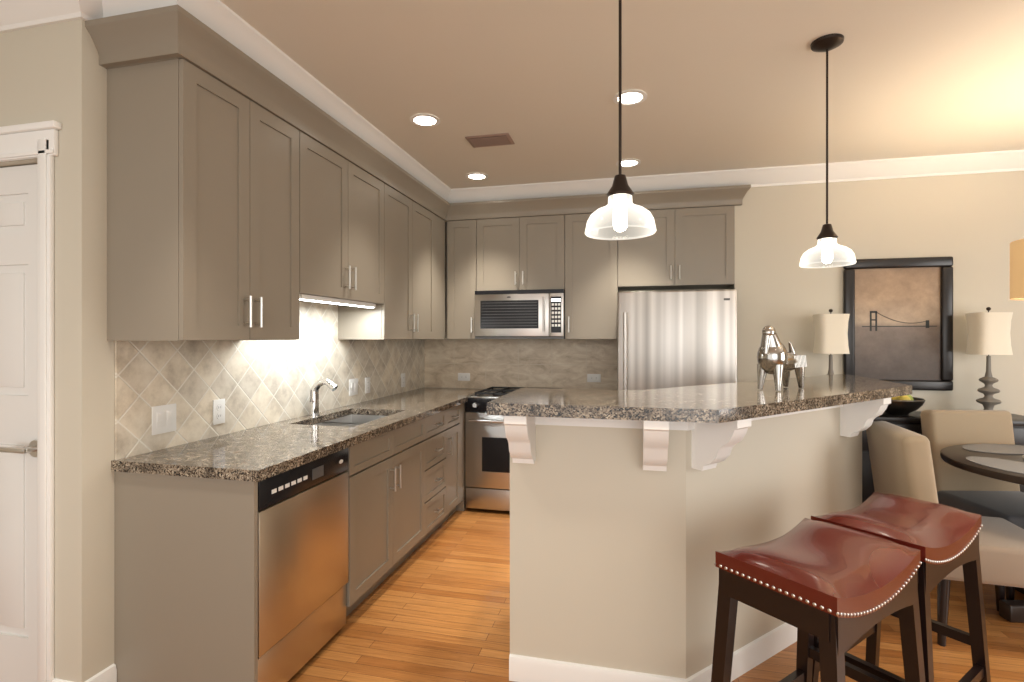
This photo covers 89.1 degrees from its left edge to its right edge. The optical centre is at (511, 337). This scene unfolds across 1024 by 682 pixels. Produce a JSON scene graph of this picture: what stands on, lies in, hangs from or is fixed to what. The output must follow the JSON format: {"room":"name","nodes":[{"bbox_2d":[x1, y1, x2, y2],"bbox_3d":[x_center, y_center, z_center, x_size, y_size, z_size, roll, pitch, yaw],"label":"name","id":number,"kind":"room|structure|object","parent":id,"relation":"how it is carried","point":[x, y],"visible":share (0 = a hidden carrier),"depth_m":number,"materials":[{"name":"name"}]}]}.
{"room":"kitchen and dining room","nodes":[
{"label":"kitchen and dining room","id":0,"kind":"room"},
{"bbox_2d":[0,23,59,678],"bbox_3d":[-2.409,0.060,2.121,1.600,2.640,0.100,0,0,13],"label":"wall","id":1,"kind":"structure","parent":0,"point":[29,75],"depth_m":1.91,"materials":[{"name":"beige paint"}]},
{"bbox_2d":[0,164,36,681],"bbox_3d":[-2.113,0.360,2.027,0.800,2.030,0.098,0,0,13],"label":"door","id":2,"kind":"structure","parent":1,"relation":"in","point":[18,423],"depth_m":1.99,"materials":[{"name":"white wood"}]},
{"bbox_2d":[0,120,61,681],"bbox_3d":[-2.122,0.300,1.987,1.000,2.160,0.030,0,0,13],"label":"door frame","id":3,"kind":"structure","parent":1,"relation":"attached to","point":[39,141],"depth_m":1.88,"materials":[{"name":"white wood"}]},
{"bbox_2d":[52,663,116,681],"bbox_3d":[0.639,1.310,1.322,7.900,0.140,5.665,0,0,13],"label":"baseboard","id":4,"kind":"structure","parent":1,"relation":"attached to","point":[108,674],"depth_m":1.94,"materials":[{"name":"white wood"}]},
{"bbox_2d":[60,19,114,681],"bbox_3d":[-1.236,0.060,3.400,0.100,2.640,3.125,0,0,13],"label":"wall","id":5,"kind":"structure","parent":0,"point":[87,402],"depth_m":1.89,"materials":[{"name":"beige paint"}]},
{"bbox_2d":[85,10,309,340],"bbox_3d":[-1.281,-0.624,2.236,0.344,1.269,0.816,0,0,13],"label":"upper cabinet","id":6,"kind":"object","parent":5,"relation":"attached to","point":[232,214],"depth_m":1.95,"materials":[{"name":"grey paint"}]},
{"bbox_2d":[149,4,452,220],"bbox_3d":[-0.868,-1.079,3.152,0.080,0.133,2.789,0,0,13],"label":"crown molding","id":7,"kind":"structure","parent":6,"relation":"attached to","point":[167,32],"depth_m":2.28,"materials":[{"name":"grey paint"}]},
{"bbox_2d":[115,301,424,459],"bbox_3d":[-1.168,0.122,3.444,0.008,0.685,3.003,0,0,13],"label":"backsplash","id":8,"kind":"structure","parent":5,"relation":"attached to","point":[254,383],"depth_m":2.66,"materials":[{"name":"tile"}]},
{"bbox_2d":[152,403,175,434],"bbox_3d":[-1.456,0.340,2.180,0.009,0.117,0.115,0,0,13],"label":"switch plate","id":9,"kind":"object","parent":8,"relation":"attached to","point":[163,418],"visible":1,"depth_m":2.17,"materials":[{"name":"white plastic"}]},
{"bbox_2d":[213,399,224,424],"bbox_3d":[-1.390,0.350,2.467,0.007,0.117,0.072,0,0,13],"label":"electrical outlet plate","id":10,"kind":"object","parent":8,"relation":"attached to","point":[218,411],"visible":1,"depth_m":2.46,"materials":[{"name":"white plastic"}]},
{"bbox_2d":[349,378,357,395],"bbox_3d":[-1.111,0.345,3.650,0.009,0.117,0.115,0,0,13],"label":"switch plate","id":11,"kind":"object","parent":8,"relation":"attached to","point":[353,386],"visible":1,"depth_m":3.65,"materials":[{"name":"white plastic"}]},
{"bbox_2d":[365,377,369,393],"bbox_3d":[-1.067,0.350,3.845,0.007,0.117,0.072,0,0,13],"label":"electrical outlet plate","id":12,"kind":"object","parent":8,"relation":"attached to","point":[367,384],"visible":1,"depth_m":3.84,"materials":[{"name":"white plastic"}]},
{"bbox_2d":[401,373,404,386],"bbox_3d":[-0.927,0.360,4.439,0.007,0.117,0.072,0,0,13],"label":"electrical outlet plate","id":13,"kind":"object","parent":8,"relation":"attached to","point":[402,379],"visible":1,"depth_m":4.43,"materials":[{"name":"white plastic"}]},
{"bbox_2d":[310,138,389,338],"bbox_3d":[-1.101,-0.624,3.001,0.344,1.269,1.005,0,0,13],"label":"upper cabinet","id":14,"kind":"object","parent":5,"relation":"attached to","point":[350,207],"depth_m":3.02,"materials":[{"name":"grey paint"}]},
{"bbox_2d":[299,294,374,307],"bbox_3d":[-0.985,-0.205,2.973,0.045,0.027,0.758,0,0,13],"label":"under-cabinet light","id":15,"kind":"object","parent":14,"relation":"attached to","point":[304,297],"visible":0.79,"depth_m":2.89,"materials":[{"name":"white plastic"}]},
{"bbox_2d":[390,187,437,338],"bbox_3d":[-0.907,-0.624,3.827,0.344,1.269,0.943,0,0,13],"label":"upper cabinet","id":16,"kind":"object","parent":5,"relation":"attached to","point":[413,228],"depth_m":3.82,"materials":[{"name":"brown paint"}]},
{"bbox_2d":[438,217,444,338],"bbox_3d":[-0.776,-0.624,4.389,0.344,1.269,0.335,0,0,13],"label":"upper cabinet","id":17,"kind":"object","parent":5,"relation":"attached to","point":[441,223],"depth_m":4.41,"materials":[{"name":"brown paint"}]},
{"bbox_2d":[445,222,726,338],"bbox_3d":[0.436,0.060,4.664,2.780,2.640,0.100,0,0,13],"label":"wall","id":18,"kind":"structure","parent":0,"point":[446,283],"depth_m":4.86,"materials":[{"name":"beige paint"}]},
{"bbox_2d":[445,220,476,338],"bbox_3d":[-0.408,-0.624,4.633,0.296,1.269,0.344,0,0,13],"label":"upper cabinet","id":19,"kind":"object","parent":18,"relation":"attached to","point":[462,234],"depth_m":4.47,"materials":[{"name":"brown paint"}]},
{"bbox_2d":[425,339,616,389],"bbox_3d":[0.051,0.237,4.696,1.795,0.455,0.008,0,0,13],"label":"backsplash","id":20,"kind":"structure","parent":18,"relation":"attached to","point":[549,363],"depth_m":4.68,"materials":[{"name":"stone"}]},
{"bbox_2d":[458,373,469,380],"bbox_3d":[-0.445,0.360,4.805,0.117,0.072,0.007,0,0,13],"label":"electrical outlet plate","id":21,"kind":"object","parent":20,"relation":"attached to","point":[463,376],"visible":1,"depth_m":4.80,"materials":[{"name":"white plastic"}]},
{"bbox_2d":[587,374,600,381],"bbox_3d":[0.714,0.350,4.533,0.117,0.072,0.007,0,0,13],"label":"electrical outlet plate","id":22,"kind":"object","parent":20,"relation":"attached to","point":[593,377],"visible":1,"depth_m":4.53,"materials":[{"name":"white plastic"}]},
{"bbox_2d":[477,214,572,338],"bbox_3d":[0.103,-0.624,4.513,0.881,1.269,0.344,0,0,13],"label":"upper cabinet","id":23,"kind":"object","parent":18,"relation":"attached to","point":[535,252],"depth_m":4.33,"materials":[{"name":"brown paint"}]},
{"bbox_2d":[475,289,564,338],"bbox_3d":[0.092,-0.195,4.463,0.750,0.403,0.441,0,0,13],"label":"microwave","id":24,"kind":"object","parent":23,"relation":"attached to","point":[519,314],"visible":0.98,"depth_m":4.29,"materials":[{"name":"grey metal"}]},
{"bbox_2d":[573,213,620,338],"bbox_3d":[0.679,-0.624,4.378,0.426,1.269,0.344,0,0,13],"label":"upper cabinet","id":25,"kind":"object","parent":18,"relation":"attached to","point":[596,262],"depth_m":4.21,"materials":[{"name":"brown paint"}]},
{"bbox_2d":[621,206,734,289],"bbox_3d":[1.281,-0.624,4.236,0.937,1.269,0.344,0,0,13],"label":"upper cabinet","id":26,"kind":"object","parent":18,"relation":"attached to","point":[687,248],"depth_m":4.05,"materials":[{"name":"brown paint"}]},
{"bbox_2d":[449,185,750,220],"bbox_3d":[0.647,-1.079,4.204,2.360,0.133,0.110,0,0,13],"label":"crown molding","id":27,"kind":"structure","parent":26,"relation":"attached to","point":[721,195],"depth_m":4.18,"materials":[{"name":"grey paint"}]},
{"bbox_2d":[220,0,1023,188],"bbox_3d":[0.616,-1.300,1.442,8.000,0.080,6.290,0,0,13],"label":"ceiling","id":28,"kind":"structure","parent":0,"point":[730,84],"depth_m":2.52,"materials":[{"name":"beige paint"}]},
{"bbox_2d":[410,114,439,126],"bbox_3d":[-0.502,-1.256,3.004,0.176,0.008,0.176,0,0,13],"label":"recessed light","id":29,"kind":"object","parent":28,"relation":"in","point":[425,120],"visible":1,"depth_m":3.00,"materials":[{"name":"white"}]},
{"bbox_2d":[466,173,487,179],"bbox_3d":[-0.274,-1.256,4.044,0.176,0.008,0.176,0,0,13],"label":"recessed light","id":30,"kind":"object","parent":28,"relation":"in","point":[477,176],"visible":1,"depth_m":4.04,"materials":[{"name":"white"}]},
{"bbox_2d":[465,133,514,147],"bbox_3d":[-0.138,-1.253,3.309,0.280,0.012,0.180,0,0,13],"label":"ceiling vent","id":31,"kind":"object","parent":28,"relation":"in","point":[490,140],"visible":0.98,"depth_m":3.28,"materials":[{"name":"beige metal"}]},
{"bbox_2d":[0,0,1023,202],"bbox_3d":[0.954,-1.202,2.668,7.900,0.115,2.900,0,0,13],"label":"crown molding","id":32,"kind":"structure","parent":28,"relation":"attached to","point":[223,20],"depth_m":3.56,"materials":[{"name":"white wood"}]},
{"bbox_2d":[585,0,656,239],"bbox_3d":[0.322,-0.785,1.547,0.209,0.950,0.209,0,0,13],"label":"pendant lamp","id":33,"kind":"object","parent":28,"relation":"hanging from","point":[620,216],"visible":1,"depth_m":1.52,"materials":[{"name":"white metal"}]},
{"bbox_2d":[616,159,640,166],"bbox_3d":[0.836,-1.256,3.738,0.176,0.008,0.176,0,0,13],"label":"recessed light","id":34,"kind":"object","parent":28,"relation":"in","point":[630,162],"visible":0.81,"depth_m":3.72,"materials":[{"name":"white"}]},
{"bbox_2d":[613,89,646,105],"bbox_3d":[0.618,-1.256,2.721,0.176,0.008,0.176,0,0,13],"label":"recessed light","id":35,"kind":"object","parent":28,"relation":"in","point":[632,97],"visible":0.9,"depth_m":2.71,"materials":[{"name":"white"}]},
{"bbox_2d":[799,33,855,267],"bbox_3d":[1.341,-0.785,2.212,0.209,0.950,0.209,0,0,13],"label":"pendant lamp","id":36,"kind":"object","parent":28,"relation":"hanging from","point":[827,251],"visible":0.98,"depth_m":2.19,"materials":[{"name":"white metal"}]},
{"bbox_2d":[1010,239,1023,300],"bbox_3d":[2.772,-0.730,2.534,0.500,1.060,0.500,0,0,13],"label":"drum chandelier","id":37,"kind":"object","parent":28,"relation":"hanging from","point":[1016,269],"visible":1,"depth_m":2.61,"materials":[{"name":"beige"}]},
{"bbox_2d":[288,508,1023,681],"bbox_3d":[0.616,1.410,1.442,8.000,0.060,6.290,0,0,13],"label":"floor","id":38,"kind":"structure","parent":0,"point":[434,606],"depth_m":2.45,"materials":[{"name":"brown wood"}]},
{"bbox_2d":[234,447,425,622],"bbox_3d":[-0.966,1.052,2.974,0.620,0.656,0.910,0,0,13],"label":"base cabinet","id":39,"kind":"object","parent":38,"relation":"on","point":[387,486],"depth_m":2.66,"materials":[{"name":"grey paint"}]},
{"bbox_2d":[258,448,347,681],"bbox_3d":[-1.130,0.934,2.228,0.602,0.852,0.610,0,0,13],"label":"dishwasher","id":40,"kind":"object","parent":39,"relation":"in","point":[302,546],"visible":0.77,"depth_m":2.10,"materials":[{"name":"grey metal"}]},
{"bbox_2d":[351,409,449,538],"bbox_3d":[-0.818,0.943,3.607,0.620,0.876,0.502,0,0,13],"label":"base cabinet","id":41,"kind":"object","parent":38,"relation":"on","point":[431,434],"depth_m":3.49,"materials":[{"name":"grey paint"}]},
{"bbox_2d":[111,387,482,481],"bbox_3d":[-0.860,0.485,3.366,0.648,0.040,3.017,0,0,13],"label":"countertop","id":42,"kind":"structure","parent":41,"relation":"on","point":[259,453],"depth_m":2.31,"materials":[{"name":"stone"}]},
{"bbox_2d":[309,378,337,415],"bbox_3d":[-1.130,0.352,3.097,0.180,0.225,0.086,0,0,13],"label":"faucet","id":43,"kind":"object","parent":42,"relation":"on","point":[314,395],"visible":1,"depth_m":3.10,"materials":[{"name":"silver metal"}]},
{"bbox_2d":[314,414,385,426],"bbox_3d":[-0.945,0.600,3.077,0.393,0.188,0.648,0,0,13],"label":"sink","id":44,"kind":"object","parent":42,"relation":"in","point":[351,420],"visible":0.08,"depth_m":3.38,"materials":[{"name":"silver metal"}]},
{"bbox_2d":[450,403,465,515],"bbox_3d":[-0.725,0.943,4.005,0.620,0.876,0.427,0,0,13],"label":"base cabinet","id":45,"kind":"object","parent":38,"relation":"on","point":[457,486],"depth_m":3.99,"materials":[{"name":"brown paint"}]},
{"bbox_2d":[465,387,561,510],"bbox_3d":[0.059,0.899,4.326,0.750,0.922,0.704,0,0,13],"label":"range","id":46,"kind":"object","parent":38,"relation":"on","point":[487,468],"visible":0.38,"depth_m":4.09,"materials":[{"name":"grey metal"}]},
{"bbox_2d":[617,289,736,389],"bbox_3d":[1.235,0.521,4.002,0.813,1.718,0.803,0,0,13],"label":"fridge","id":47,"kind":"object","parent":38,"relation":"on","point":[673,338],"visible":0.38,"depth_m":3.67,"materials":[{"name":"grey metal"}]},
{"bbox_2d":[491,410,872,681],"bbox_3d":[0.927,0.833,2.377,1.700,1.095,1.332,0,0,13],"label":"kitchen island","id":48,"kind":"object","parent":38,"relation":"on","point":[632,512],"depth_m":2.04,"materials":[{"name":"beige paint"}]},
{"bbox_2d":[487,374,911,421],"bbox_3d":[1.066,0.263,2.704,1.900,0.045,2.052,0,0,13],"label":"island countertop","id":49,"kind":"structure","parent":48,"relation":"on","point":[836,397],"depth_m":2.17,"materials":[{"name":"stone"}]},
{"bbox_2d":[757,325,806,390],"bbox_3d":[1.260,0.090,2.435,0.329,0.295,0.126,0,0,-39],"label":"sculpture","id":50,"kind":"object","parent":49,"relation":"on","point":[777,361],"visible":0.98,"depth_m":2.35,"materials":[{"name":"grey metal"}]},
{"bbox_2d":[711,518,924,681],"bbox_3d":[0.922,1.000,1.566,0.566,0.759,0.400,0,0,-34],"label":"bar stool","id":51,"kind":"object","parent":38,"relation":"on","point":[838,591],"visible":1,"depth_m":1.49,"materials":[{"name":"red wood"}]},
{"bbox_2d":[811,492,990,681],"bbox_3d":[1.387,1.000,1.877,0.566,0.759,0.400,0,0,-34],"label":"bar stool","id":52,"kind":"object","parent":38,"relation":"on","point":[943,539],"visible":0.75,"depth_m":1.82,"materials":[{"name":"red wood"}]},
{"bbox_2d":[862,411,1023,502],"bbox_3d":[2.700,0.950,3.542,1.440,0.860,0.389,0,0,13],"label":"console","id":53,"kind":"object","parent":38,"relation":"on","point":[911,421],"depth_m":3.43,"materials":[{"name":"black wood"}]},
{"bbox_2d":[813,309,849,374],"bbox_3d":[2.246,0.157,3.664,0.197,0.725,0.197,0,0,13],"label":"table lamp","id":54,"kind":"object","parent":53,"relation":"on","point":[831,334],"visible":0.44,"depth_m":3.58,"materials":[{"name":"grey fabric"}]},
{"bbox_2d":[885,395,924,414],"bbox_3d":[2.631,0.428,3.553,0.305,0.184,0.305,0,0,13],"label":"fruit bowl","id":55,"kind":"object","parent":53,"relation":"on","point":[904,405],"visible":0.75,"depth_m":3.45,"materials":[{"name":"black metal"}]},
{"bbox_2d":[966,307,1012,409],"bbox_3d":[3.161,0.157,3.449,0.197,0.725,0.197,0,0,13],"label":"table lamp","id":56,"kind":"object","parent":53,"relation":"on","point":[988,333],"visible":0.88,"depth_m":3.39,"materials":[{"name":"grey fabric"}]},
{"bbox_2d":[866,421,1023,646],"bbox_3d":[2.138,0.911,2.501,0.641,0.939,0.519,0,0,13],"label":"dining chair","id":57,"kind":"object","parent":38,"relation":"on","point":[901,461],"visible":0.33,"depth_m":2.35,"materials":[{"name":"beige fabric"}]},
{"bbox_2d":[920,410,1023,599],"bbox_3d":[2.786,0.911,2.950,0.490,0.939,0.619,0,0,2],"label":"dining chair","id":58,"kind":"object","parent":38,"relation":"on","point":[964,490],"visible":0.52,"depth_m":3.12,"materials":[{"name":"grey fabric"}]},
{"bbox_2d":[940,444,1023,622],"bbox_3d":[2.772,0.990,2.534,1.060,0.780,1.060,0,0,13],"label":"dining table","id":59,"kind":"object","parent":38,"relation":"on","point":[1003,462],"visible":0.85,"depth_m":2.59,"materials":[{"name":"grey wood"}]},
{"bbox_2d":[727,171,1023,415],"bbox_3d":[3.466,0.060,3.786,3.520,2.640,0.425,0,0,13],"label":"wall","id":60,"kind":"structure","parent":0,"point":[972,225],"depth_m":3.75,"materials":[{"name":"beige paint"}]},
{"bbox_2d":[843,256,952,390],"bbox_3d":[2.751,-0.100,3.716,0.680,0.940,0.035,0,0,13],"label":"painting","id":61,"kind":"object","parent":60,"relation":"attached to","point":[900,321],"visible":0.79,"depth_m":3.71,"materials":[{"name":"black"}]}
]}

